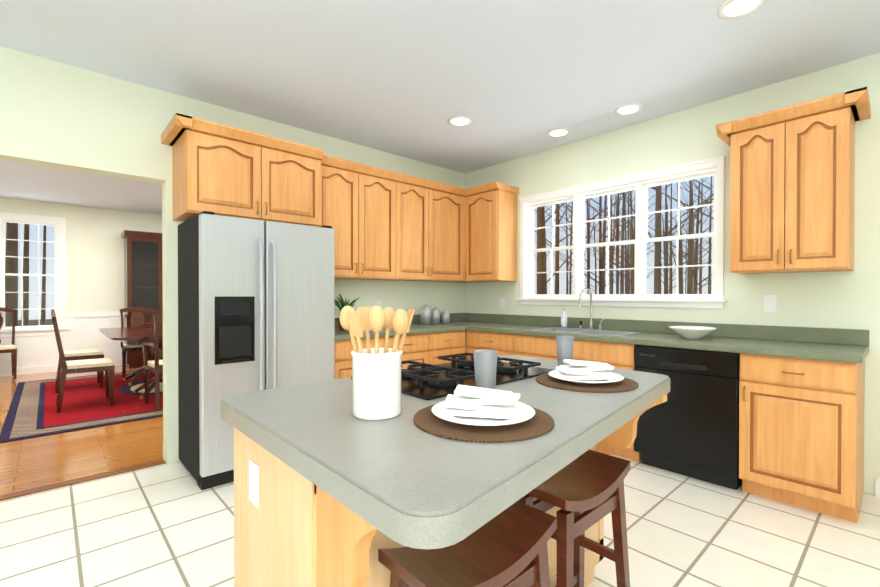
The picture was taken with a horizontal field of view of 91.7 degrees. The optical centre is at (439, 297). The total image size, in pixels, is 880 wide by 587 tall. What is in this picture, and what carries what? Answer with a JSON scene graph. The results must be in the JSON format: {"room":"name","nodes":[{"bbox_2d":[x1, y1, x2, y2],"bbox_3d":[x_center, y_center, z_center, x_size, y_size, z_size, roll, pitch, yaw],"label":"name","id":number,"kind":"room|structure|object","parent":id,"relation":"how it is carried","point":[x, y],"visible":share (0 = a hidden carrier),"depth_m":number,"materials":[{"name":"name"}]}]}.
{"room":"kitchen","nodes":[
{"label":"kitchen","id":0,"kind":"room"},
{"bbox_2d":[0,366,162,494],"bbox_3d":[-3.720,1.223,5.444,4.680,0.060,5.680,0,1,-42],"label":"floor","id":1,"kind":"structure","parent":0,"point":[31,463],"depth_m":3.38,"materials":[{"name":"orange wood"}]},
{"bbox_2d":[0,307,16,379],"bbox_3d":[-6.445,0.659,6.165,0.500,1.032,0.509,0,1,-42],"label":"dining chair","id":2,"kind":"object","parent":1,"relation":"on","point":[12,349],"visible":1,"depth_m":6.26,"materials":[{"name":"brown wood"}]},
{"bbox_2d":[0,371,162,442],"bbox_3d":[-3.782,1.184,5.658,2.700,0.013,3.300,0,1,-42],"label":"rug","id":3,"kind":"object","parent":1,"relation":"on","point":[32,412],"visible":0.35,"depth_m":4.62,"materials":[{"name":"red fabric"}]},
{"bbox_2d":[51,309,103,392],"bbox_3d":[-4.744,0.663,5.588,0.509,1.032,0.500,0,1,-42],"label":"dining chair","id":4,"kind":"object","parent":3,"relation":"on","point":[84,354],"visible":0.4,"depth_m":5.50,"materials":[{"name":"brown wood"}]},
{"bbox_2d":[51,312,114,412],"bbox_3d":[-3.933,0.669,4.703,0.509,1.032,0.500,0,1,-42],"label":"dining chair","id":5,"kind":"object","parent":3,"relation":"on","point":[107,365],"visible":1,"depth_m":4.58,"materials":[{"name":"brown wood"}]},
{"bbox_2d":[99,326,162,399],"bbox_3d":[-3.782,0.804,5.656,1.040,0.746,1.900,0,1,-42],"label":"dining table","id":6,"kind":"object","parent":3,"relation":"on","point":[132,335],"visible":0.4,"depth_m":5.26,"materials":[{"name":"brown wood"}]},
{"bbox_2d":[119,307,154,377],"bbox_3d":[-4.602,0.657,6.551,0.555,1.032,0.509,0,1,-42],"label":"dining chair","id":7,"kind":"object","parent":3,"relation":"on","point":[137,319],"visible":0.48,"depth_m":6.63,"materials":[{"name":"brown wood"}]},
{"bbox_2d":[141,314,162,410],"bbox_3d":[-2.962,0.669,4.759,0.555,1.032,0.509,0,1,-42],"label":"dining chair","id":8,"kind":"object","parent":3,"relation":"on","point":[155,366],"visible":0.25,"depth_m":4.51,"materials":[{"name":"brown wood"}]},
{"bbox_2d":[121,230,162,368],"bbox_3d":[-4.960,0.024,7.589,1.080,2.310,0.542,0,1,-42],"label":"china cabinet","id":9,"kind":"object","parent":1,"relation":"on","point":[143,281],"visible":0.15,"depth_m":7.29,"materials":[{"name":"brown wood"}]},
{"bbox_2d":[0,46,463,463],"bbox_3d":[-1.957,-0.142,3.212,6.280,2.700,0.140,0,1,-42],"label":"wall","id":10,"kind":"structure","parent":0,"point":[60,116],"depth_m":3.11,"materials":[{"name":"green paint"}]},
{"bbox_2d":[0,212,67,337],"bbox_3d":[-6.415,-0.350,6.688,0.880,1.890,0.190,0,1,-42],"label":"dining room window","id":11,"kind":"structure","parent":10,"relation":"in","point":[59,223],"depth_m":6.75,"materials":[{"name":"white wood"}]},
{"bbox_2d":[0,359,121,376],"bbox_3d":[-5.543,1.125,7.426,4.350,0.110,0.014,0,1,-42],"label":"baseboard","id":12,"kind":"structure","parent":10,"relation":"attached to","point":[31,370],"depth_m":6.68,"materials":[{"name":"white"}]},
{"bbox_2d":[0,312,123,368],"bbox_3d":[-5.544,0.660,7.416,4.320,0.820,0.022,0,1,-42],"label":"wainscoting","id":13,"kind":"structure","parent":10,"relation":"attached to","point":[83,332],"depth_m":6.96,"materials":[{"name":"white"}]},
{"bbox_2d":[0,459,165,500],"bbox_3d":[-2.669,1.208,2.555,1.746,0.009,0.080,0,1,-42],"label":"trim","id":14,"kind":"structure","parent":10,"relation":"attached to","point":[69,482],"depth_m":2.81,"materials":[{"name":"brown wood"}]},
{"bbox_2d":[169,115,264,220],"bbox_3d":[-1.626,-0.869,3.109,0.475,0.606,0.448,0,1,-42],"label":"upper cabinet","id":15,"kind":"object","parent":10,"relation":"attached to","point":[217,168],"depth_m":2.93,"materials":[{"name":"brown wood"}]},
{"bbox_2d":[265,135,324,226],"bbox_3d":[-1.276,-0.871,3.429,0.474,0.606,0.448,0,1,-42],"label":"upper cabinet","id":16,"kind":"object","parent":10,"relation":"attached to","point":[294,172],"depth_m":3.27,"materials":[{"name":"brown wood"}]},
{"bbox_2d":[325,155,360,278],"bbox_3d":[-0.987,-0.676,3.771,0.410,1.000,0.338,0,1,-42],"label":"upper cabinet","id":17,"kind":"object","parent":10,"relation":"attached to","point":[342,177],"depth_m":3.69,"materials":[{"name":"brown wood"}]},
{"bbox_2d":[354,164,396,280],"bbox_3d":[-0.684,-0.678,4.047,0.410,1.000,0.338,0,1,-42],"label":"upper cabinet","id":18,"kind":"object","parent":10,"relation":"attached to","point":[378,185],"depth_m":3.93,"materials":[{"name":"brown wood"}]},
{"bbox_2d":[375,300,380,306],"bbox_3d":[-0.625,0.080,4.333,0.075,0.120,0.006,0,1,-42],"label":"electrical outlet plate","id":19,"kind":"object","parent":10,"relation":"attached to","point":[377,302],"depth_m":4.33,"materials":[{"name":"white plastic"}]},
{"bbox_2d":[335,313,464,326],"bbox_3d":[-0.475,0.234,4.461,2.087,0.099,0.020,0,1,-42],"label":"backsplash","id":20,"kind":"structure","parent":10,"relation":"attached to","point":[454,317],"depth_m":5.00,"materials":[{"name":"green stone"}]},
{"bbox_2d":[393,172,428,281],"bbox_3d":[-0.382,-0.680,4.324,0.410,1.000,0.338,0,1,-42],"label":"upper cabinet","id":21,"kind":"object","parent":10,"relation":"attached to","point":[412,192],"depth_m":4.20,"materials":[{"name":"brown wood"}]},
{"bbox_2d":[429,180,464,282],"bbox_3d":[-0.024,-0.682,4.652,0.560,1.000,0.338,0,1,-42],"label":"upper cabinet","id":22,"kind":"object","parent":10,"relation":"attached to","point":[446,203],"depth_m":4.51,"materials":[{"name":"brown wood"}]},
{"bbox_2d":[0,454,879,586],"bbox_3d":[0.008,1.252,1.075,6.280,0.060,5.800,0,1,-42],"label":"floor","id":23,"kind":"structure","parent":0,"point":[167,525],"depth_m":2.16,"materials":[{"name":"white tile"}]},
{"bbox_2d":[178,211,334,489],"bbox_3d":[-1.336,0.332,3.164,0.915,1.752,0.704,0,1,-42],"label":"refrigerator","id":24,"kind":"object","parent":23,"relation":"on","point":[256,305],"visible":0.81,"depth_m":2.84,"materials":[{"name":"grey metal"}]},
{"bbox_2d":[335,339,388,378],"bbox_3d":[-0.860,0.767,3.706,0.497,0.875,0.618,0,1,-42],"label":"base cabinet","id":25,"kind":"object","parent":23,"relation":"on","point":[343,347],"depth_m":3.39,"materials":[{"name":"brown wood"}]},
{"bbox_2d":[389,335,432,368],"bbox_3d":[-0.494,0.764,4.042,0.496,0.875,0.618,0,1,-42],"label":"base cabinet","id":26,"kind":"object","parent":23,"relation":"on","point":[417,348],"depth_m":3.88,"materials":[{"name":"brown wood"}]},
{"bbox_2d":[224,419,603,586],"bbox_3d":[0.103,0.788,1.501,1.332,0.864,0.848,0,1,-42],"label":"kitchen island","id":27,"kind":"object","parent":23,"relation":"on","point":[287,533],"depth_m":1.06,"materials":[{"name":"brown wood"}]},
{"bbox_2d":[221,355,669,548],"bbox_3d":[0.165,0.333,1.432,1.420,0.046,0.995,0,1,-42],"label":"island countertop","id":28,"kind":"structure","parent":27,"relation":"on","point":[416,488],"depth_m":0.89,"materials":[{"name":"grey stone"}]},
{"bbox_2d":[339,305,414,419],"bbox_3d":[-0.154,0.163,1.128,0.178,0.287,0.175,0,1,-42],"label":"utensil crock","id":29,"kind":"object","parent":28,"relation":"on","point":[376,382],"visible":1,"depth_m":1.07,"materials":[{"name":"white ceramic"}]},
{"bbox_2d":[351,353,552,399],"bbox_3d":[0.074,0.280,1.664,0.700,0.044,0.440,0,1,-42],"label":"cooktop","id":30,"kind":"object","parent":28,"relation":"in","point":[425,381],"visible":0.77,"depth_m":1.55,"materials":[{"name":"black metal"}]},
{"bbox_2d":[413,385,553,442],"bbox_3d":[0.108,0.267,1.079,0.350,0.078,0.350,0,1,-42],"label":"place setting","id":31,"kind":"object","parent":28,"relation":"on","point":[464,413],"visible":1,"depth_m":1.03,"materials":[{"name":"white ceramic"}]},
{"bbox_2d":[474,349,496,388],"bbox_3d":[0.145,0.237,1.363,0.076,0.135,0.076,0,1,-42],"label":"glass","id":32,"kind":"object","parent":28,"relation":"on","point":[485,363],"visible":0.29,"depth_m":1.33,"materials":[{"name":"white"}]},
{"bbox_2d":[556,336,573,366],"bbox_3d":[0.538,0.234,1.838,0.076,0.135,0.076,0,1,-42],"label":"glass","id":33,"kind":"object","parent":28,"relation":"on","point":[564,346],"visible":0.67,"depth_m":1.81,"materials":[{"name":"white"}]},
{"bbox_2d":[536,359,638,392],"bbox_3d":[0.525,0.264,1.542,0.350,0.078,0.350,0,1,-42],"label":"place setting","id":34,"kind":"object","parent":28,"relation":"on","point":[584,376],"visible":1,"depth_m":1.49,"materials":[{"name":"white ceramic"}]},
{"bbox_2d":[433,331,464,364],"bbox_3d":[-0.128,0.762,4.377,0.497,0.875,0.618,0,1,-42],"label":"base cabinet","id":35,"kind":"object","parent":23,"relation":"on","point":[445,343],"depth_m":4.14,"materials":[{"name":"brown wood"}]},
{"bbox_2d":[378,501,556,586],"bbox_3d":[0.082,0.898,1.045,0.442,0.652,0.218,0,1,-42],"label":"stool","id":36,"kind":"object","parent":23,"relation":"on","point":[507,547],"visible":0.75,"depth_m":1.02,"materials":[{"name":"brown wood"}]},
{"bbox_2d":[465,331,512,358],"bbox_3d":[0.696,0.763,4.303,0.618,0.875,0.597,0,1,-42],"label":"base cabinet","id":37,"kind":"object","parent":23,"relation":"on","point":[474,340],"depth_m":4.10,"materials":[{"name":"brown wood"}]},
{"bbox_2d":[335,323,464,342],"bbox_3d":[-0.494,0.307,4.028,1.474,0.040,0.633,0,1,-42],"label":"countertop","id":38,"kind":"structure","parent":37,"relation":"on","point":[415,328],"depth_m":3.92,"materials":[{"name":"grey stone"}]},
{"bbox_2d":[335,294,359,330],"bbox_3d":[-0.890,0.124,3.772,0.270,0.328,0.300,0,1,-42],"label":"potted plant","id":39,"kind":"object","parent":38,"relation":"on","point":[343,304],"visible":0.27,"depth_m":3.73,"materials":[{"name":"green plant"}]},
{"bbox_2d":[420,305,433,324],"bbox_3d":[-0.152,0.177,4.501,0.109,0.212,0.109,0,1,42],"label":"canister","id":40,"kind":"object","parent":38,"relation":"on","point":[429,315],"depth_m":4.46,"materials":[{"name":"silver metal"}]},
{"bbox_2d":[518,449,629,586],"bbox_3d":[0.441,0.896,1.422,0.442,0.652,0.218,0,1,-42],"label":"stool","id":41,"kind":"object","parent":23,"relation":"on","point":[584,492],"visible":0.79,"depth_m":1.42,"materials":[{"name":"brown wood"}]},
{"bbox_2d":[513,331,641,461],"bbox_3d":[1.261,0.767,3.686,0.618,0.875,1.077,0,1,-42],"label":"base cabinet","id":42,"kind":"object","parent":23,"relation":"on","point":[542,344],"depth_m":3.34,"materials":[{"name":"brown wood"}]},
{"bbox_2d":[453,319,564,334],"bbox_3d":[0.531,0.304,4.469,0.633,0.040,1.368,0,1,-42],"label":"countertop","id":43,"kind":"structure","parent":42,"relation":"on","point":[501,328],"depth_m":4.19,"materials":[{"name":"grey stone"}]},
{"bbox_2d":[434,307,442,323],"bbox_3d":[-0.049,0.192,4.596,0.099,0.182,0.099,0,1,42],"label":"canister","id":44,"kind":"object","parent":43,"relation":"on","point":[436,311],"depth_m":4.56,"materials":[{"name":"silver metal"}]},
{"bbox_2d":[443,310,449,323],"bbox_3d":[0.061,0.206,4.669,0.090,0.152,0.090,0,1,42],"label":"canister","id":45,"kind":"object","parent":43,"relation":"on","point":[446,315],"depth_m":4.63,"materials":[{"name":"silver metal"}]},
{"bbox_2d":[561,308,566,326],"bbox_3d":[1.191,0.189,4.104,0.065,0.182,0.060,0,1,-42],"label":"soap bottle","id":46,"kind":"object","parent":43,"relation":"on","point":[563,319],"visible":1,"depth_m":4.08,"materials":[{"name":"white plastic"}]},
{"bbox_2d":[634,345,741,489],"bbox_3d":[1.822,0.773,3.038,0.610,0.871,0.624,0,1,-42],"label":"dishwasher","id":47,"kind":"object","parent":23,"relation":"on","point":[689,427],"visible":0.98,"depth_m":2.79,"materials":[{"name":"black metal"}]},
{"bbox_2d":[739,355,864,522],"bbox_3d":[2.229,0.774,2.629,0.618,0.875,0.517,0,1,-42],"label":"base cabinet","id":48,"kind":"object","parent":23,"relation":"on","point":[801,417],"depth_m":2.40,"materials":[{"name":"brown wood"}]},
{"bbox_2d":[609,331,868,362],"bbox_3d":[1.959,0.314,2.910,0.633,0.040,1.340,0,1,-42],"label":"countertop","id":49,"kind":"structure","parent":48,"relation":"on","point":[783,348],"depth_m":2.66,"materials":[{"name":"grey stone"}]},
{"bbox_2d":[531,327,641,335],"bbox_3d":[1.241,0.372,3.677,0.440,0.174,0.800,0,1,-42],"label":"sink","id":50,"kind":"object","parent":49,"relation":"in","point":[592,332],"visible":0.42,"depth_m":3.70,"materials":[{"name":"silver metal"}]},
{"bbox_2d":[579,287,604,329],"bbox_3d":[1.297,0.096,3.754,0.236,0.376,0.248,0,1,-42],"label":"faucet","id":51,"kind":"object","parent":50,"relation":"on","point":[591,311],"visible":1,"depth_m":3.80,"materials":[{"name":"silver metal"}]},
{"bbox_2d":[668,326,716,338],"bbox_3d":[1.817,0.252,3.077,0.304,0.082,0.304,0,1,-42],"label":"bowl","id":52,"kind":"object","parent":49,"relation":"on","point":[692,332],"visible":1,"depth_m":3.01,"materials":[{"name":"white ceramic"}]},
{"bbox_2d":[0,0,879,214],"bbox_3d":[-1.909,-1.542,3.151,6.280,0.100,11.480,0,1,-42],"label":"ceiling","id":53,"kind":"structure","parent":0,"point":[513,79],"depth_m":2.67,"materials":[{"name":"white paint"}]},
{"bbox_2d":[448,116,472,126],"bbox_3d":[0.170,-1.490,3.605,0.210,0.008,0.210,0,1,-42],"label":"recessed light","id":54,"kind":"object","parent":53,"relation":"in","point":[459,121],"visible":1,"depth_m":3.60,"materials":[{"name":"white"}]},
{"bbox_2d":[547,128,570,137],"bbox_3d":[1.073,-1.492,3.863,0.210,0.008,0.210,0,1,-42],"label":"recessed light","id":55,"kind":"object","parent":53,"relation":"in","point":[559,132],"visible":0.98,"depth_m":3.85,"materials":[{"name":"white"}]},
{"bbox_2d":[614,103,642,115],"bbox_3d":[1.491,-1.488,3.377,0.210,0.008,0.210,0,1,-42],"label":"recessed light","id":56,"kind":"object","parent":53,"relation":"in","point":[628,109],"visible":1,"depth_m":3.38,"materials":[{"name":"white"}]},
{"bbox_2d":[717,0,766,19],"bbox_3d":[1.529,-1.480,2.165,0.210,0.008,0.210,0,1,-42],"label":"recessed light","id":57,"kind":"object","parent":53,"relation":"in","point":[730,9],"visible":1,"depth_m":2.19,"materials":[{"name":"white"}]},
{"bbox_2d":[464,53,879,495],"bbox_3d":[2.252,-0.142,3.162,0.140,2.700,5.580,0,1,-42],"label":"wall","id":58,"kind":"structure","parent":0,"point":[839,299],"depth_m":3.10,"materials":[{"name":"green paint"}]},
{"bbox_2d":[465,181,518,282],"bbox_3d":[0.542,-0.682,4.650,0.363,1.000,0.470,0,1,-42],"label":"upper cabinet","id":59,"kind":"object","parent":58,"relation":"attached to","point":[491,209],"depth_m":4.51,"materials":[{"name":"brown wood"}]},
{"bbox_2d":[500,298,504,307],"bbox_3d":[0.697,0.058,4.752,0.007,0.120,0.075,0,1,-42],"label":"electrical outlet plate","id":60,"kind":"object","parent":58,"relation":"attached to","point":[502,300],"depth_m":4.75,"materials":[{"name":"white plastic"}]},
{"bbox_2d":[517,155,726,307],"bbox_3d":[1.533,-0.494,3.911,0.185,1.135,1.900,0,1,-42],"label":"kitchen window","id":61,"kind":"structure","parent":58,"relation":"in","point":[578,195],"depth_m":3.69,"materials":[{"name":"white wood"}]},
{"bbox_2d":[465,313,868,346],"bbox_3d":[1.466,0.238,3.901,0.020,0.099,3.468,0,1,-42],"label":"backsplash","id":62,"kind":"structure","parent":58,"relation":"attached to","point":[735,331],"depth_m":3.20,"materials":[{"name":"green stone"}]},
{"bbox_2d":[725,107,788,273],"bbox_3d":[2.177,-0.671,2.884,0.338,1.000,0.293,0,1,-42],"label":"upper cabinet","id":63,"kind":"object","parent":58,"relation":"attached to","point":[759,144],"depth_m":2.76,"materials":[{"name":"brown wood"}]},
{"bbox_2d":[763,295,776,311],"bbox_3d":[2.311,0.039,2.989,0.007,0.120,0.075,0,1,-42],"label":"electrical outlet plate","id":64,"kind":"object","parent":58,"relation":"attached to","point":[769,303],"depth_m":2.99,"materials":[{"name":"white plastic"}]},
{"bbox_2d":[789,91,856,272],"bbox_3d":[2.374,-0.669,2.668,0.338,1.000,0.292,0,1,-42],"label":"upper cabinet","id":65,"kind":"object","parent":58,"relation":"attached to","point":[821,131],"depth_m":2.54,"materials":[{"name":"brown wood"}]},
{"bbox_2d":[875,478,879,496],"bbox_3d":[3.357,1.162,1.850,0.014,0.110,2.060,0,1,-42],"label":"baseboard","id":66,"kind":"structure","parent":58,"relation":"attached to","point":[877,481],"depth_m":2.60,"materials":[{"name":"white"}]},
{"label":"outside","id":67,"kind":"structure","parent":0,"visible":0},
{"bbox_2d":[18,319,52,325],"bbox_3d":[9.522,1.988,13.643,115.000,0.100,90.000,0,1,-42],"label":"ground","id":68,"kind":"structure","parent":67,"point":[35,322],"depth_m":31.54,"materials":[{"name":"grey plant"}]},
{"bbox_2d":[5,176,713,326],"bbox_3d":[13.832,-6.598,24.136,68.100,16.940,69.038,0,1,-42],"label":"trees","id":69,"kind":"object","parent":68,"relation":"on","point":[692,254],"depth_m":27.58,"materials":[{"name":"brown plant"}]}
]}

